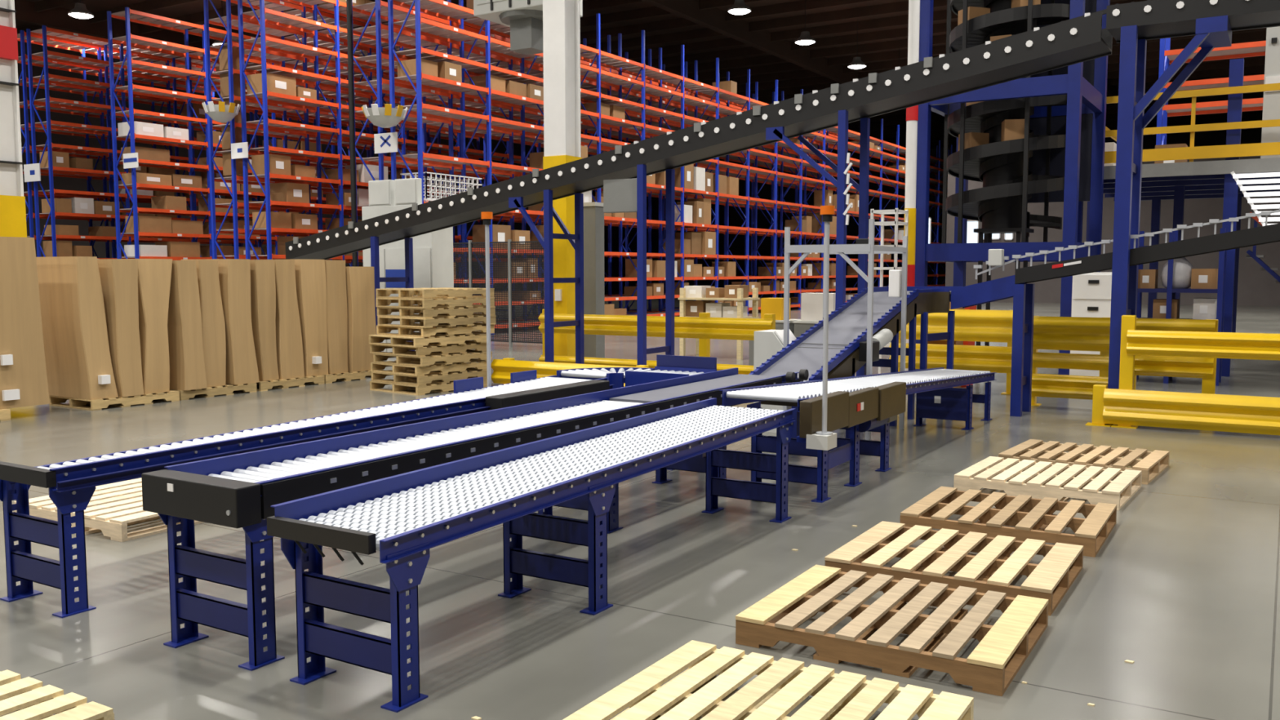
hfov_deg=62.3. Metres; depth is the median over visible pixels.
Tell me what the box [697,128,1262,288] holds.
rack
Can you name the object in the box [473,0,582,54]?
heater
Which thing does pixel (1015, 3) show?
carton
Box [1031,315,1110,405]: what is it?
guard rail
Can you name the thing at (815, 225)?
carton
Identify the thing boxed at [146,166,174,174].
carton
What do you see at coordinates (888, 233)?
carton
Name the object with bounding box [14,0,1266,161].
ceiling
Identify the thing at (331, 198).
carton
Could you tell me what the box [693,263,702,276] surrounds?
carton
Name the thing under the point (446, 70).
carton
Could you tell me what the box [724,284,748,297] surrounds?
carton
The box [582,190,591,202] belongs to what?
carton
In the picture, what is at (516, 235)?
carton
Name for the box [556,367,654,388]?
conveyor
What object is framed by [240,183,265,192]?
carton
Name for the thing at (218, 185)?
carton
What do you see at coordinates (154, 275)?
bundle
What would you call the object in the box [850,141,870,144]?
carton
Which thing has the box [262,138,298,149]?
carton
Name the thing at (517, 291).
carton
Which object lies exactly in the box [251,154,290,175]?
carton
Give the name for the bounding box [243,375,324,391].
wooden pallet
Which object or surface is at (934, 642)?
wooden pallet
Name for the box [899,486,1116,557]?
wooden pallet
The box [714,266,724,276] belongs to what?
carton
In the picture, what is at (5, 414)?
wooden pallet
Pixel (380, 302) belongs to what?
wooden pallet
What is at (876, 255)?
carton
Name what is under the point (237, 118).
carton
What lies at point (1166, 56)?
rack
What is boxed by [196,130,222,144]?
carton
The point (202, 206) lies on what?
carton
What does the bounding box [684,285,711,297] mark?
carton
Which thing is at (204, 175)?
carton
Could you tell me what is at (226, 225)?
carton
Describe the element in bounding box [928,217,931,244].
window
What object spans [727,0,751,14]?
lamp
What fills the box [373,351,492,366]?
wooden pallet
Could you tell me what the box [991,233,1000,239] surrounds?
window
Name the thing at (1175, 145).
carton
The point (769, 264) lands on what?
carton
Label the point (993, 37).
carton
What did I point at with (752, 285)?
carton
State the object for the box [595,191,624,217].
carton
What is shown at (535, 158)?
carton
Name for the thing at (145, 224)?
carton
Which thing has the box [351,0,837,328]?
rack
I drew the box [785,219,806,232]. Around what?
carton
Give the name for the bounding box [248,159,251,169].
carton
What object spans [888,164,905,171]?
carton
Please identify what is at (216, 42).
lamp
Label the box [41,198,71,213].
carton
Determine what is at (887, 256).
carton
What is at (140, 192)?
carton
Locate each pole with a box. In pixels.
[346,0,358,266]
[480,211,493,386]
[796,205,836,450]
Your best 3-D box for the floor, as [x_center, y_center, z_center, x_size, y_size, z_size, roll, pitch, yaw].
[6.574,-2.018,47.006,66.000,0.300,105.000,3,6,31]
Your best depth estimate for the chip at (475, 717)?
4.16 m
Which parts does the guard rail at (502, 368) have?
post, post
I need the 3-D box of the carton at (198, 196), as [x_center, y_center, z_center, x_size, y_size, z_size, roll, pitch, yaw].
[-17.239,-6.442,41.196,0.869,0.399,0.601,3,6,31]
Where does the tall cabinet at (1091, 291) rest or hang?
on the floor
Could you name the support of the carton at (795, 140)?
on the rack at (442, 9)
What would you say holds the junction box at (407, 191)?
on the tall cabinet at (433, 251)
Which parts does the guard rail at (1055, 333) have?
post, rail, rail, rail, post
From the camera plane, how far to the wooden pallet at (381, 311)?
15.57 m
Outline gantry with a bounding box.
[782,218,907,439]
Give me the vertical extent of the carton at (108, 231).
0.357 m
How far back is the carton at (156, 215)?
39.78 m
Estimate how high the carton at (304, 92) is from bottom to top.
0.306 m
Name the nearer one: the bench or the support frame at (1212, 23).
the support frame at (1212, 23)
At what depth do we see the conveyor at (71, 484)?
5.78 m
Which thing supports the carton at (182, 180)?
on the rack at (129, 39)
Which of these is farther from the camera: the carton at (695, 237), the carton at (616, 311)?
the carton at (695, 237)
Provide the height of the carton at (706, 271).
0.383 m
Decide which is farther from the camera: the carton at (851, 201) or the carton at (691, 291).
the carton at (851, 201)
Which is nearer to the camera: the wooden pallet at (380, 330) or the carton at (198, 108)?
the wooden pallet at (380, 330)
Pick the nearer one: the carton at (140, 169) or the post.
the post
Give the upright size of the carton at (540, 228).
0.762 m
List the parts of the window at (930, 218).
pane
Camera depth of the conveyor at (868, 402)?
8.70 m
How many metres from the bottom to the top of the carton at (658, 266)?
0.594 m
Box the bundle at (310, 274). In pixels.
[294,258,328,376]
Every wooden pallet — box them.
[0,408,10,421]
[0,669,114,719]
[13,477,203,542]
[48,390,179,410]
[164,382,257,399]
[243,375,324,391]
[321,369,371,383]
[368,333,486,347]
[369,341,486,356]
[369,377,487,395]
[370,359,486,376]
[371,368,487,385]
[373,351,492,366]
[375,287,494,298]
[375,297,494,308]
[376,324,494,337]
[377,306,495,318]
[377,315,496,328]
[562,640,973,719]
[735,564,1048,696]
[824,520,1083,615]
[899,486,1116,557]
[953,456,1142,510]
[998,439,1169,484]
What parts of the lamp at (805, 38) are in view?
cord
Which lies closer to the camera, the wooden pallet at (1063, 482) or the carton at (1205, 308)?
the wooden pallet at (1063, 482)
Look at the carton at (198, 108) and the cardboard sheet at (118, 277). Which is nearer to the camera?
the cardboard sheet at (118, 277)
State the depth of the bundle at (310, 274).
16.45 m
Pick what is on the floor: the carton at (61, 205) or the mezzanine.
the mezzanine
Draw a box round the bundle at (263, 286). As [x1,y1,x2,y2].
[249,259,279,381]
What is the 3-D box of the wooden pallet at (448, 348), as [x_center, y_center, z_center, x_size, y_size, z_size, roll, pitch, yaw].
[-3.163,-0.184,15.935,1.131,0.135,1.342,4,6,39]
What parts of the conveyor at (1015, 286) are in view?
guide rail, support leg, support leg, guide rail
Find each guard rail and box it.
[490,357,648,386]
[538,309,775,374]
[888,309,1013,394]
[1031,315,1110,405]
[1085,315,1279,435]
[1133,317,1218,394]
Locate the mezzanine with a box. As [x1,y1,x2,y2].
[1077,57,1279,376]
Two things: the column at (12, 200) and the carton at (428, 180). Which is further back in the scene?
the carton at (428, 180)
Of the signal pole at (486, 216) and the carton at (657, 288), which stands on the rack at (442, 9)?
the carton at (657, 288)
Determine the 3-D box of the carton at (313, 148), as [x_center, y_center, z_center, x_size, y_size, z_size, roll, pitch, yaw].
[-12.564,-7.908,39.748,0.725,0.472,0.921,3,6,31]
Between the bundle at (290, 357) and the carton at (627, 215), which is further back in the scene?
the carton at (627, 215)
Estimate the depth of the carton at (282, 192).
31.21 m
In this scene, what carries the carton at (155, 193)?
on the rack at (47, 78)
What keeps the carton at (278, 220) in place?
on the rack at (337, 33)
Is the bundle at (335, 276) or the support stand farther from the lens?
the bundle at (335, 276)
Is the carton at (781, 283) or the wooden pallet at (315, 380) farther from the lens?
the carton at (781, 283)
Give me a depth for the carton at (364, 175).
33.55 m
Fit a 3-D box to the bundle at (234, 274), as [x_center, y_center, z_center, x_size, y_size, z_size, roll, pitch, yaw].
[-6.192,-0.579,15.614,1.116,1.803,0.470,3,6,31]
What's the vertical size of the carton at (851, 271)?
0.502 m
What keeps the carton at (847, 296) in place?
on the rack at (442, 9)
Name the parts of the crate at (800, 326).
lid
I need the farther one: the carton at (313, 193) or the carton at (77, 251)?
the carton at (313, 193)
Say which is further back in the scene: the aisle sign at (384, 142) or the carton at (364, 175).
the carton at (364, 175)
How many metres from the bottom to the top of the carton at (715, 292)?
0.200 m
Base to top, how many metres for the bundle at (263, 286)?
1.793 m
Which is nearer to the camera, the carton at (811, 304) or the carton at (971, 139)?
the carton at (971, 139)
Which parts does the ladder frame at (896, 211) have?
post, post, post, post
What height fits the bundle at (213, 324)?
1.783 m
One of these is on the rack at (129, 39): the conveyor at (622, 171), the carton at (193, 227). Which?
the carton at (193, 227)
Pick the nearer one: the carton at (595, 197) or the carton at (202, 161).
the carton at (595, 197)
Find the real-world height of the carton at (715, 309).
0.280 m
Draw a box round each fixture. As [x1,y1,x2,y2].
[201,101,240,122]
[361,103,408,128]
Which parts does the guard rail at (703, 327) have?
post, rail, rail, post, post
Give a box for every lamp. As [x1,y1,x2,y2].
[67,0,93,18]
[212,0,227,45]
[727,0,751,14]
[794,4,815,44]
[847,18,866,69]
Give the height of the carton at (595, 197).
0.645 m
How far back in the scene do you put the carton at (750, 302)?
44.36 m
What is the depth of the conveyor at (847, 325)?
11.29 m
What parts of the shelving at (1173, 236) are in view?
shelf, shelf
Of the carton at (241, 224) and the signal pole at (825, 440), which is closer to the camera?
the signal pole at (825, 440)
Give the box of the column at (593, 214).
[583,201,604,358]
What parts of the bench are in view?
leg, leg, leg, leg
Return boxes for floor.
[0,289,1279,719]
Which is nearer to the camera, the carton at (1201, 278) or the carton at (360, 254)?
the carton at (1201, 278)
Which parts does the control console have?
keypad panel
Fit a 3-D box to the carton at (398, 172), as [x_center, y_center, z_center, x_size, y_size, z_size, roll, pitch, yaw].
[-7.874,-6.061,35.445,0.724,0.577,0.581,3,6,31]
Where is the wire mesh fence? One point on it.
(509, 244)
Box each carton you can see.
[39,151,69,168]
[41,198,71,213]
[42,240,72,257]
[44,224,79,235]
[64,197,93,213]
[69,157,93,169]
[71,245,92,256]
[88,226,115,236]
[93,200,119,214]
[117,120,164,137]
[117,164,146,173]
[118,180,153,195]
[120,146,169,161]
[120,206,155,216]
[120,225,147,237]
[121,172,172,186]
[124,215,172,233]
[124,244,167,257]
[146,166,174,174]
[150,207,177,217]
[151,195,186,210]
[152,191,174,195]
[155,241,199,257]
[163,126,188,140]
[167,173,201,187]
[171,219,203,234]
[180,102,204,119]
[182,192,208,199]
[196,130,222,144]
[197,156,222,167]
[198,198,237,213]
[200,171,224,177]
[200,245,233,257]
[201,177,239,191]
[203,222,233,235]
[205,216,233,220]
[218,46,244,71]
[219,72,245,97]
[220,99,246,124]
[221,125,247,150]
[222,152,248,176]
[224,220,259,235]
[225,195,244,199]
[232,246,261,255]
[237,200,260,213]
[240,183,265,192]
[246,72,296,96]
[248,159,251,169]
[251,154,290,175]
[252,211,291,228]
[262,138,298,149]
[262,210,298,213]
[263,246,275,254]
[269,182,309,203]
[277,235,304,254]
[290,164,315,177]
[291,213,317,229]
[296,86,316,99]
[297,141,321,152]
[310,189,323,197]
[315,166,324,177]
[319,0,364,8]
[324,168,359,182]
[324,217,351,230]
[325,192,357,205]
[342,188,368,204]
[345,164,387,182]
[345,252,363,256]
[354,0,383,13]
[389,152,413,156]
[390,168,417,179]
[397,58,437,76]
[426,177,431,188]
[432,152,455,156]
[437,61,462,82]
[466,0,478,19]
[469,75,505,92]
[472,224,511,248]
[472,291,507,302]
[493,261,526,278]
[505,80,526,97]
[511,230,529,249]
[511,257,537,278]
[511,290,540,300]
[526,84,543,101]
[528,203,543,211]
[529,151,543,168]
[530,225,543,249]
[580,102,609,115]
[581,145,587,158]
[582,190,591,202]
[591,195,612,217]
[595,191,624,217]
[604,303,613,315]
[609,105,624,119]
[613,307,626,315]
[624,212,636,218]
[624,286,652,296]
[625,258,652,277]
[635,283,663,295]
[646,173,655,184]
[652,260,665,277]
[655,171,665,185]
[662,239,690,253]
[673,164,693,189]
[674,259,693,276]
[674,261,677,276]
[674,282,688,294]
[675,204,692,222]
[675,231,701,254]
[676,200,703,223]
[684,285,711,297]
[685,231,715,254]
[685,300,712,316]
[687,198,711,224]
[693,166,705,191]
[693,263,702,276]
[702,266,714,276]
[705,172,713,191]
[705,302,730,317]
[706,287,724,297]
[711,261,735,276]
[712,80,737,93]
[712,174,726,194]
[712,300,723,302]
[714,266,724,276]
[722,306,747,317]
[723,300,737,306]
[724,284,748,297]
[726,176,738,195]
[731,281,756,292]
[742,300,752,307]
[756,282,760,291]
[758,266,782,275]
[759,280,779,290]
[760,285,769,291]
[760,297,790,319]
[765,262,784,275]
[779,280,795,290]
[779,281,783,290]
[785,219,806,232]
[789,137,808,146]
[789,266,796,275]
[790,252,813,257]
[790,263,812,275]
[790,266,808,275]
[791,216,812,232]
[791,297,798,302]
[800,293,835,320]
[806,213,822,233]
[807,262,821,275]
[808,282,821,288]
[813,190,832,206]
[813,252,819,257]
[818,279,835,288]
[829,216,836,234]
[829,262,835,275]
[832,194,836,208]
[845,293,857,297]
[845,294,853,301]
[847,198,854,211]
[847,265,857,275]
[848,194,858,212]
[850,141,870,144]
[867,253,884,259]
[869,142,874,149]
[873,263,876,275]
[874,145,880,151]
[874,242,891,259]
[884,229,894,239]
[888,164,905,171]
[893,163,905,165]
[897,230,903,239]
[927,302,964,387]
[957,6,990,25]
[957,132,989,151]
[965,101,982,106]
[990,34,1012,41]
[1000,119,1024,141]
[1011,0,1040,8]
[1104,142,1116,165]
[1137,269,1158,288]
[1152,298,1179,319]
[1154,143,1187,164]
[1191,268,1217,288]
[1192,297,1217,319]
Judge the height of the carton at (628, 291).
0.328 m
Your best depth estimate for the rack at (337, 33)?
32.13 m
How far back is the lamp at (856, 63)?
47.75 m
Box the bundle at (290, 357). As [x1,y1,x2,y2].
[263,259,304,379]
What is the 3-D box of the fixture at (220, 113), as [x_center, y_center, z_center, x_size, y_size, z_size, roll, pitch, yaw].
[-11.908,-7.027,30.136,1.028,0.505,1.028,-2,5,-22]
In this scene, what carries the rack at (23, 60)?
on the floor
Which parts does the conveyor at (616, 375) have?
rail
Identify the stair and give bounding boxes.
[1246,212,1279,283]
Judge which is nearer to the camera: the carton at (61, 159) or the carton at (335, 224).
the carton at (335, 224)
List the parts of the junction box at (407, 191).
lid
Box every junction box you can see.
[368,179,395,206]
[395,177,422,204]
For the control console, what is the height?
1.115 m
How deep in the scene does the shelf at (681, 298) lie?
21.36 m
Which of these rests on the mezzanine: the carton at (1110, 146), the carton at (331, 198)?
the carton at (1110, 146)
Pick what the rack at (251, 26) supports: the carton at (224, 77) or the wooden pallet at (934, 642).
the carton at (224, 77)
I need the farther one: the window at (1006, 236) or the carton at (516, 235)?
the window at (1006, 236)
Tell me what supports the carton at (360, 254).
on the rack at (337, 33)
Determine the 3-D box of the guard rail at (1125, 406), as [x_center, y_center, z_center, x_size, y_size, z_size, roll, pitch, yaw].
[7.317,0.222,10.766,5.141,1.260,0.210,3,6,31]
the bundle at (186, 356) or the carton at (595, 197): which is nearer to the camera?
the bundle at (186, 356)
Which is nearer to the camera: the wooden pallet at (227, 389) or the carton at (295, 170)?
the wooden pallet at (227, 389)
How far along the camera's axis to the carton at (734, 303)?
42.92 m
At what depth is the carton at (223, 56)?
31.20 m
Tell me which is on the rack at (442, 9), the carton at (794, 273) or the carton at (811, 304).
the carton at (794, 273)
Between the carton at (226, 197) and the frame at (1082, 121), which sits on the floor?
the frame at (1082, 121)
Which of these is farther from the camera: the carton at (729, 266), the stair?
the carton at (729, 266)
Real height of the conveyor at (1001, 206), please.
9.400 m
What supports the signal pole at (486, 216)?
on the floor
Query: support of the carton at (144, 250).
on the rack at (129, 39)
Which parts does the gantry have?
post, post, post, post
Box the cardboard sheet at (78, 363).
[35,256,118,399]
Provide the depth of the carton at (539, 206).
32.31 m
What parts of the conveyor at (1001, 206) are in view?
guard post, guard post, leg, guard post, leg, plate, leg, leg, guard post, guard post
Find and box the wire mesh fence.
[453,239,544,347]
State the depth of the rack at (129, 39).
35.01 m
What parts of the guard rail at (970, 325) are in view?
rail, rail, post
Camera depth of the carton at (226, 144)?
31.38 m
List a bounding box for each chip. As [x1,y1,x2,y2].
[471,715,481,719]
[1124,659,1133,663]
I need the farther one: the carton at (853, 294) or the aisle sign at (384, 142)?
the carton at (853, 294)
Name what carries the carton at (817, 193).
on the rack at (442, 9)
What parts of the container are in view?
floor panel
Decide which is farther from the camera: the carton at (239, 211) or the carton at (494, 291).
the carton at (239, 211)
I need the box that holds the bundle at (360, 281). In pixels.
[345,266,376,372]
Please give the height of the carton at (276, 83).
0.544 m
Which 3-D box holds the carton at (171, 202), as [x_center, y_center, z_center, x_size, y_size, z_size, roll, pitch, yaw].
[-15.593,-5.180,35.050,0.808,0.442,0.728,3,6,31]
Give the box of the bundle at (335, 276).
[324,260,347,373]
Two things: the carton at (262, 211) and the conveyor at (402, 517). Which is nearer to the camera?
the conveyor at (402, 517)
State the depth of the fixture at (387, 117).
26.52 m
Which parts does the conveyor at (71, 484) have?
leg, foot plate, leg, foot plate, rail, rail, guard rail, plate, plate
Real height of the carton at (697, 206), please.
0.843 m
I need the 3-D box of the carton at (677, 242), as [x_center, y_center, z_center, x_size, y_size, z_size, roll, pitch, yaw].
[1.385,-4.243,39.671,0.788,0.552,0.689,3,6,31]
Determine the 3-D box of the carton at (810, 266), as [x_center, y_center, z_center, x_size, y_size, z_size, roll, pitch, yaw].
[7.576,-4.233,49.762,0.843,0.544,0.658,3,6,31]
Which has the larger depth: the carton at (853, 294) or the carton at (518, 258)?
the carton at (853, 294)
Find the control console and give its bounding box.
[753,329,795,432]
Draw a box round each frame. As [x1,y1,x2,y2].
[870,208,908,373]
[915,0,1110,374]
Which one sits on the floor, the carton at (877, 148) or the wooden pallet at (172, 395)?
the wooden pallet at (172, 395)
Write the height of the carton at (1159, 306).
0.310 m
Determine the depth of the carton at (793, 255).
49.55 m
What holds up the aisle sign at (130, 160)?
attached to the rack at (129, 39)
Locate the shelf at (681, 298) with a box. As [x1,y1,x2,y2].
[678,297,759,300]
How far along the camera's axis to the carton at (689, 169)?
39.09 m
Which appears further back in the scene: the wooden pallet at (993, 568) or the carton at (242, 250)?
the carton at (242, 250)
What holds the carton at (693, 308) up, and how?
on the bench
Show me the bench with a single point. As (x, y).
(740, 299)
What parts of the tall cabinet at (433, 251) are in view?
door, door, door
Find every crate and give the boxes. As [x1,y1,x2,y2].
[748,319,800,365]
[792,320,818,338]
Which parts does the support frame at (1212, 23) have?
support leg, support leg, brace plate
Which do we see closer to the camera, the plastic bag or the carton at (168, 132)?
the plastic bag
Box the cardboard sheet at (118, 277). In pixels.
[97,258,144,396]
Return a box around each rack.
[17,30,234,257]
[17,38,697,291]
[26,25,351,266]
[106,7,434,262]
[203,0,480,287]
[237,0,592,314]
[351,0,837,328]
[387,0,952,334]
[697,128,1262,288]
[945,155,1279,306]
[1155,37,1266,145]
[1260,26,1279,158]
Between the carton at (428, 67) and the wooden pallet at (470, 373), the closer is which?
the wooden pallet at (470, 373)
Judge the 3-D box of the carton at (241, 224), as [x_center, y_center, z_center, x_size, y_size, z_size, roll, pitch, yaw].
[-14.123,-4.669,37.585,0.741,0.538,0.893,3,6,31]
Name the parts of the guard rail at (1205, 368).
post, rail, rail, post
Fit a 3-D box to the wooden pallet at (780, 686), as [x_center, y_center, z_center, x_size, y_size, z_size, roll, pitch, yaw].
[0.486,1.364,3.925,1.220,0.135,1.031,3,6,31]
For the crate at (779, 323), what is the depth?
19.56 m
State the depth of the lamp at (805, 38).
42.65 m
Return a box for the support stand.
[866,286,962,387]
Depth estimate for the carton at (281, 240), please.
31.55 m
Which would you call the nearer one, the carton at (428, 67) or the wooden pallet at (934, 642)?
the wooden pallet at (934, 642)
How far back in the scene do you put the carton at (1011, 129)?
16.77 m
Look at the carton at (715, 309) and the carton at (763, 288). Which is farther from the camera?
the carton at (763, 288)
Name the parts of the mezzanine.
post, post, rail, post, post, rail post, rail, rail, post, post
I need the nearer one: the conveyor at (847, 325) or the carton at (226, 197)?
the conveyor at (847, 325)
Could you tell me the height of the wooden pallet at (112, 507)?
0.135 m
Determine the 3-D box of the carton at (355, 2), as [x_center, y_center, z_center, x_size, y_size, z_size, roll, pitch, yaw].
[-9.274,-11.148,32.935,0.867,0.355,1.079,3,6,31]
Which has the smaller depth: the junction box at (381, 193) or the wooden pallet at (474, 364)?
the wooden pallet at (474, 364)
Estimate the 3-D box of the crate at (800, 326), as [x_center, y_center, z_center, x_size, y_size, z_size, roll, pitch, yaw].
[3.306,-0.291,19.371,0.840,0.860,0.640,3,6,31]
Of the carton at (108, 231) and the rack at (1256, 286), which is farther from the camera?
the rack at (1256, 286)
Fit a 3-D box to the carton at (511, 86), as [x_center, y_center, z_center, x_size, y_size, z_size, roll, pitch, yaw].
[-3.842,-7.822,30.715,0.782,0.386,0.787,3,6,31]
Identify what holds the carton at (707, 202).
on the rack at (442, 9)
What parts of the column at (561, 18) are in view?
notice plate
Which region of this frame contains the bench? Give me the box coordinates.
[678,288,759,359]
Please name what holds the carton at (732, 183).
on the rack at (442, 9)
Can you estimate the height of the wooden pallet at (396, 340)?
0.135 m
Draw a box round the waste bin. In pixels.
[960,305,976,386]
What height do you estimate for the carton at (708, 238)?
0.877 m
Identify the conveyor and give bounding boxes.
[0,369,614,617]
[141,367,808,671]
[266,397,795,712]
[284,8,1112,376]
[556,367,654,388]
[625,354,716,470]
[719,367,996,502]
[748,288,918,438]
[942,0,1070,346]
[951,206,1279,417]
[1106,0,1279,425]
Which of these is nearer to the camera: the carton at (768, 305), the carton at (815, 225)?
the carton at (768, 305)
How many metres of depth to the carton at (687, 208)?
39.23 m
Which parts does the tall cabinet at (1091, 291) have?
drawer, drawer, drawer, drawer, handle, handle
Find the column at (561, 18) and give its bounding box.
[542,0,582,356]
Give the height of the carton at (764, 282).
0.457 m
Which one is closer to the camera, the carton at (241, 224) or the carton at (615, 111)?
the carton at (615, 111)
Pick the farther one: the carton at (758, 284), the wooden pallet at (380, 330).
the carton at (758, 284)
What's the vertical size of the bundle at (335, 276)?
1.803 m
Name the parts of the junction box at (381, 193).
lid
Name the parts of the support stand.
support leg, rail, support leg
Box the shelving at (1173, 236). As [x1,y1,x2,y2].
[1136,228,1227,386]
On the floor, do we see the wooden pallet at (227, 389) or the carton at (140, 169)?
the wooden pallet at (227, 389)
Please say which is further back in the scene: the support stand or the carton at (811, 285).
the carton at (811, 285)
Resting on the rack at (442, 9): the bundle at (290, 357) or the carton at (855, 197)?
the carton at (855, 197)
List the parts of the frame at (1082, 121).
post, post, panel, post, post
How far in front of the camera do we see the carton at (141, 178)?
34.03 m
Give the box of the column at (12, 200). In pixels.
[0,0,26,237]
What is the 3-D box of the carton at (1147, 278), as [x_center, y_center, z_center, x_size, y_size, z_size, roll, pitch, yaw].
[8.108,-1.295,16.914,0.260,0.300,0.404,3,6,31]
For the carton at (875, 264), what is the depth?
57.36 m
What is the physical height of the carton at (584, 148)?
0.896 m
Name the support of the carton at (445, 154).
on the rack at (337, 33)
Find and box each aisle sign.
[23,163,40,182]
[123,152,138,168]
[231,142,248,159]
[373,132,398,153]
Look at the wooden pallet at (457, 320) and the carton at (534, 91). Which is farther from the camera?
the carton at (534, 91)
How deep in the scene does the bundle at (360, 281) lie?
17.24 m
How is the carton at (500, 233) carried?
on the rack at (442, 9)
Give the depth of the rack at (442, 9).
36.44 m
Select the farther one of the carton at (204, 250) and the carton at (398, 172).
the carton at (204, 250)
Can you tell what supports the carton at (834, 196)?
on the rack at (442, 9)
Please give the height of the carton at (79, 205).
0.548 m
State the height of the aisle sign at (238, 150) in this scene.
0.442 m
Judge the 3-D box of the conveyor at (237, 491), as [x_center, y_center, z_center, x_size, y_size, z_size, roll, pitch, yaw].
[-0.375,0.716,7.336,0.730,0.860,6.176,3,6,31]
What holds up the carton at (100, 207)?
on the rack at (47, 78)
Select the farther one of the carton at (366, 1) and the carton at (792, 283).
the carton at (792, 283)
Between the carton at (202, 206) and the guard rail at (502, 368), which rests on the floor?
the guard rail at (502, 368)
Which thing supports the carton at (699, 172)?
on the rack at (442, 9)
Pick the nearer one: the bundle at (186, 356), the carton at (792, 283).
the bundle at (186, 356)
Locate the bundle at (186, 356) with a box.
[167,260,207,390]
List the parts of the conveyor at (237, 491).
leg, foot plate, leg, foot plate, rail, rail, leg, leg, foot plate, leg, foot plate, leg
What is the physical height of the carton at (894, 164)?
0.532 m
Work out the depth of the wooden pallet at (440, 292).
15.63 m
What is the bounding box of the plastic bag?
[1160,257,1192,288]
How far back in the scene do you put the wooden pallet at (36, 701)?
4.00 m
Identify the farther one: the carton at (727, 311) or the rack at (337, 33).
the rack at (337, 33)
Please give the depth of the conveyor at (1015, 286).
12.62 m
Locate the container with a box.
[400,172,482,202]
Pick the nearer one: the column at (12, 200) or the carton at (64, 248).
the column at (12, 200)
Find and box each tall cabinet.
[361,204,453,361]
[1069,271,1111,376]
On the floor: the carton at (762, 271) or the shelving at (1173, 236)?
the shelving at (1173, 236)
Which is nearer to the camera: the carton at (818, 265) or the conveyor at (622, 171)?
the conveyor at (622, 171)
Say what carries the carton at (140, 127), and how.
on the rack at (129, 39)
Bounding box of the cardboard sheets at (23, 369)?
[0,236,49,408]
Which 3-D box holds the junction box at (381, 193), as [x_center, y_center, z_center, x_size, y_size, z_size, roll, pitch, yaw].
[-5.015,-3.237,20.558,0.587,0.490,0.152,3,6,31]
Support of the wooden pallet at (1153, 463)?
on the floor
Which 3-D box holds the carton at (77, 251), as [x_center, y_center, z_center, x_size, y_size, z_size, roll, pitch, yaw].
[-19.779,-3.810,37.305,0.702,0.424,0.565,3,6,31]
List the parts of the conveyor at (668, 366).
rail, rail, guide rail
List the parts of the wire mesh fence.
panel, post, panel, post, panel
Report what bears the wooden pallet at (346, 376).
on the floor
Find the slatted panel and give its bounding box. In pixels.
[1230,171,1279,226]
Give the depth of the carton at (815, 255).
50.25 m
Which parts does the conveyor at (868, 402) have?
leg, foot plate, leg, motor, rail, foot plate, leg, motor, motor, foot plate, leg, motor, rail, leg, foot plate, panel, leg, leg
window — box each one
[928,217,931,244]
[966,220,978,243]
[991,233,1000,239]
[1004,233,1013,239]
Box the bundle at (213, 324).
[195,260,226,386]
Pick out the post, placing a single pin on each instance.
(912, 113)
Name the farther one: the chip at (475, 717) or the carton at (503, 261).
the carton at (503, 261)
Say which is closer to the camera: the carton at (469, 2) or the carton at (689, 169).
the carton at (469, 2)
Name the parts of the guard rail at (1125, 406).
plate, post, plate, post, rail, rail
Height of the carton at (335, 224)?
0.400 m
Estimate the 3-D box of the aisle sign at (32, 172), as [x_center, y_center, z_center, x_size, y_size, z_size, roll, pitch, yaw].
[-20.808,-6.411,36.239,0.958,0.594,0.036,3,6,31]
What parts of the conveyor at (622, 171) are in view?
support leg, support leg, brace plate, support leg, support leg, control panel, support leg, support leg, brace plate, support leg, support leg, guide rail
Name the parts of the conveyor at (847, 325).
support leg, rail, support leg, support leg, rail, motor, support leg, support leg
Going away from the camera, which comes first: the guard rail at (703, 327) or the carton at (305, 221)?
the guard rail at (703, 327)
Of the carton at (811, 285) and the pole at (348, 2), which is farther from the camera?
the carton at (811, 285)
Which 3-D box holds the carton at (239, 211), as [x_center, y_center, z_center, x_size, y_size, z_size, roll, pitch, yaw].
[-14.091,-5.391,37.457,0.893,0.459,0.925,3,6,31]
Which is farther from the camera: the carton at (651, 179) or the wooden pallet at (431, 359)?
the carton at (651, 179)
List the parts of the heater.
access panel, handle, handle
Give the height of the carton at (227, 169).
0.660 m
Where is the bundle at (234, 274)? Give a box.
[181,258,259,384]
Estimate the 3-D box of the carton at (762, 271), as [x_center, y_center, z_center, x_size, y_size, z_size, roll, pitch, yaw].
[5.749,-3.905,46.684,0.890,0.404,0.618,3,6,31]
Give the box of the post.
[903,0,919,371]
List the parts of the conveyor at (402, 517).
leg, foot plate, foot plate, leg, rail, leg, foot plate, rail, foot plate, leg, leg, foot plate, foot plate, leg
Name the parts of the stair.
rail post, handrail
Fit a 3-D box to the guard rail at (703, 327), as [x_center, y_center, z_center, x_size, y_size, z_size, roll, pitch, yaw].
[0.170,-0.215,16.935,4.384,1.120,0.210,3,6,31]
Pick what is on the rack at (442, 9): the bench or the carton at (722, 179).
the carton at (722, 179)
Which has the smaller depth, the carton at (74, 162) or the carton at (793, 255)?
the carton at (74, 162)
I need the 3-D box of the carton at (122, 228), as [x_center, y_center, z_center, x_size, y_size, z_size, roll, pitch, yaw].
[-18.704,-4.740,39.044,0.788,0.446,0.670,3,6,31]
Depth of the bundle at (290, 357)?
16.06 m
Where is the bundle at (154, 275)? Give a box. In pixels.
[97,258,172,394]
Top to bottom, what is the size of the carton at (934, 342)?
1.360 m

